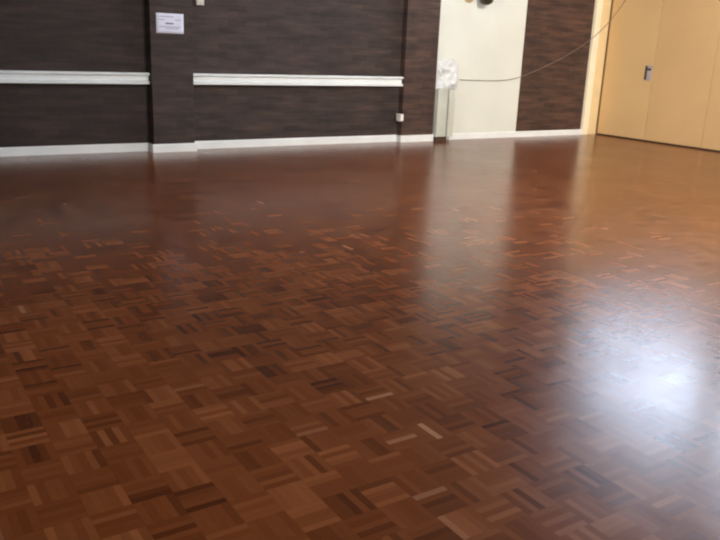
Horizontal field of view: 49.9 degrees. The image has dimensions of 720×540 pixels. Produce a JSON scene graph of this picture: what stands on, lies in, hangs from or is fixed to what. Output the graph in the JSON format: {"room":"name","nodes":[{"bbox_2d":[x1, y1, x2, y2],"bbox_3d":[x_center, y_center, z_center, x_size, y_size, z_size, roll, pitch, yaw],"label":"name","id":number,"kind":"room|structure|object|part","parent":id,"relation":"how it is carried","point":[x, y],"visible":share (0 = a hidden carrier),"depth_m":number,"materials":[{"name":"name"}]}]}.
{"room":"community hall","nodes":[
{"label":"community hall","id":0,"kind":"room"},
{"bbox_2d":[145,0,194,143],"bbox_3d":[-2.019,-3.843,8.037,0.473,5.200,0.150,-8,19,-32],"label":"wall pillar","id":1,"kind":"structure","parent":0,"point":[169,56],"depth_m":8.46,"materials":[{"name":"wood"}]},
{"bbox_2d":[156,13,183,33],"bbox_3d":[-2.038,-2.645,8.303,0.303,0.206,0.007,-8,19,-32],"label":"notice sign","id":2,"kind":"object","parent":1,"relation":"attached to","point":[170,23],"visible":1,"depth_m":8.30,"materials":[{"name":"white paper"}]},
{"bbox_2d":[158,16,180,28],"bbox_3d":[-2.040,-2.651,8.297,0.245,0.130,0.001,-8,19,-32],"label":"print","id":3,"kind":"object","parent":2,"relation":"attached to","point":[164,22],"depth_m":8.30},
{"bbox_2d":[0,0,594,146],"bbox_3d":[-2.402,-3.861,8.045,15.380,5.200,0.315,-8,19,-32],"label":"wall","id":4,"kind":"structure","parent":0,"point":[272,37],"depth_m":9.37,"materials":[{"name":"wood"}]},
{"bbox_2d":[0,70,149,83],"bbox_3d":[-5.570,-1.627,6.385,7.770,0.122,0.092,-8,19,-32],"label":"wall rail","id":5,"kind":"object","parent":4,"relation":"attached to","point":[6,76],"visible":1,"depth_m":8.00,"materials":[{"name":"white paint"}]},
{"bbox_2d":[195,0,203,5],"bbox_3d":[-1.768,-3.005,8.534,0.090,0.165,0.050,-8,19,-32],"label":"wall box","id":6,"kind":"object","parent":4,"relation":"attached to","point":[197,2],"visible":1,"depth_m":8.53,"materials":[{"name":"beige plastic"}]},
{"bbox_2d":[0,134,432,156],"bbox_3d":[-3.926,-1.133,7.600,11.700,0.092,0.168,-8,19,-32],"label":"baseboard","id":7,"kind":"structure","parent":4,"relation":"attached to","point":[215,144],"depth_m":8.97,"materials":[{"name":"white paint"}]},
{"bbox_2d":[193,73,403,85],"bbox_3d":[-0.678,-2.318,9.460,2.922,0.122,0.092,-8,19,-32],"label":"wall rail","id":8,"kind":"object","parent":4,"relation":"attached to","point":[198,78],"visible":0.84,"depth_m":9.37,"materials":[{"name":"white paint"}]},
{"bbox_2d":[465,0,492,4],"bbox_3d":[1.610,-3.722,10.504,0.421,0.230,0.200,4,16,7],"label":"wall lamp","id":9,"kind":"object","parent":4,"relation":"attached to","point":[484,2],"visible":1,"depth_m":10.47,"materials":[{"name":"brown metal"}]},
{"bbox_3d":[1.718,-3.676,10.501,0.200,0.152,0.200,-8,19,-32],"label":"lamp shade","id":10,"kind":"part","parent":9,"relation":"part of","materials":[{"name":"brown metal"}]},
{"bbox_2d":[448,129,581,139],"bbox_3d":[2.386,-2.042,11.637,2.715,0.085,0.018,-8,19,-32],"label":"baseboard","id":11,"kind":"structure","parent":4,"relation":"attached to","point":[455,136],"depth_m":11.57,"materials":[{"name":"white paint"}]},
{"bbox_2d":[459,0,625,80],"bbox_3d":[2.718,-3.768,11.206,2.946,2.038,0.489,-4,17,-20],"label":"cable","id":12,"kind":"object","parent":4,"relation":"hanging from","point":[625,0],"visible":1,"depth_m":11.56,"materials":[{"name":"grey plastic"}]},
{"bbox_2d":[580,0,602,134],"bbox_3d":[3.634,-3.490,12.018,0.130,2.750,0.050,-8,19,-32],"label":"post","id":13,"kind":"object","parent":4,"relation":"attached to","point":[598,7],"visible":1,"depth_m":12.08,"materials":[{"name":"beige paint"}]},
{"bbox_2d":[587,0,611,133],"bbox_3d":[3.805,-3.506,12.135,0.285,2.730,0.038,-8,19,-32],"label":"door frame","id":14,"kind":"structure","parent":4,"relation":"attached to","point":[606,8],"depth_m":12.19,"materials":[{"name":"beige paint"}]},
{"bbox_2d":[0,134,719,539],"bbox_3d":[1.309,0.551,3.038,15.880,0.200,14.600,-8,19,-32],"label":"floor","id":15,"kind":"structure","parent":0,"point":[511,338],"depth_m":3.29,"materials":[{"name":"wood"}]},
{"bbox_2d":[433,88,454,141],"bbox_3d":[1.135,-2.142,10.675,0.300,0.715,0.150,-8,19,-32],"label":"pedestal","id":16,"kind":"object","parent":15,"relation":"on","point":[444,104],"visible":0.95,"depth_m":10.61,"materials":[{"name":"beige wood"}]},
{"bbox_3d":[1.115,-2.149,10.578,0.165,0.650,0.020,-8,19,-32],"label":"panel","id":17,"kind":"part","parent":16,"relation":"part of","materials":[{"name":"beige wood"}]},
{"bbox_2d":[435,58,458,88],"bbox_3d":[1.206,-2.683,10.573,0.440,0.409,0.117,-8,19,-32],"label":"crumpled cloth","id":18,"kind":"object","parent":16,"relation":"on","point":[447,69],"visible":1,"depth_m":10.56,"materials":[{"name":"white fabric"}]},
{"bbox_3d":[1.252,-2.114,10.685,0.100,0.535,0.015,-8,19,-32],"label":"panel","id":19,"kind":"part","parent":16,"relation":"part of","materials":[{"name":"beige wood"}]},
{"bbox_2d":[397,0,440,134],"bbox_3d":[0.848,-4.257,9.868,0.535,5.200,0.100,-8,19,-32],"label":"wall pillar","id":20,"kind":"structure","parent":0,"point":[421,18],"depth_m":10.26,"materials":[{"name":"wood"}]},
{"bbox_2d":[396,113,403,121],"bbox_3d":[0.530,-2.033,10.312,0.058,0.100,0.105,-8,19,-32],"label":"power socket","id":21,"kind":"object","parent":20,"relation":"attached to","point":[399,117],"visible":1,"depth_m":10.28,"materials":[{"name":"white plastic"}]},
{"bbox_3d":[0.513,-2.031,10.301,0.008,0.100,0.105,-8,19,-32],"label":"plate","id":22,"kind":"part","parent":21,"relation":"part of","materials":[{"name":"white plastic"}]},
{"bbox_3d":[7.727,-2.932,6.257,0.160,5.200,14.000,-8,19,-32],"label":"wall","id":23,"kind":"structure","parent":0,"visible":0},
{"bbox_2d":[595,0,719,151],"bbox_3d":[7.642,-1.750,6.576,0.106,2.745,13.912,-8,19,-32],"label":"door","id":24,"kind":"structure","parent":23,"relation":"in","point":[660,84],"depth_m":11.35,"materials":[{"name":"beige laminate"}]},
{"bbox_3d":[4.155,-3.407,11.775,0.080,2.723,0.897,-8,19,-32],"label":"panel","id":25,"kind":"part","parent":24,"relation":"part of","materials":[{"name":"beige laminate"}]},
{"bbox_3d":[4.663,-3.168,11.021,0.080,2.723,0.967,-8,19,-32],"label":"panel","id":26,"kind":"part","parent":24,"relation":"part of","materials":[{"name":"beige laminate"}]},
{"bbox_3d":[5.197,-2.917,10.229,0.080,2.723,0.992,-8,19,-32],"label":"panel","id":27,"kind":"part","parent":24,"relation":"part of","materials":[{"name":"beige laminate"}]}
]}

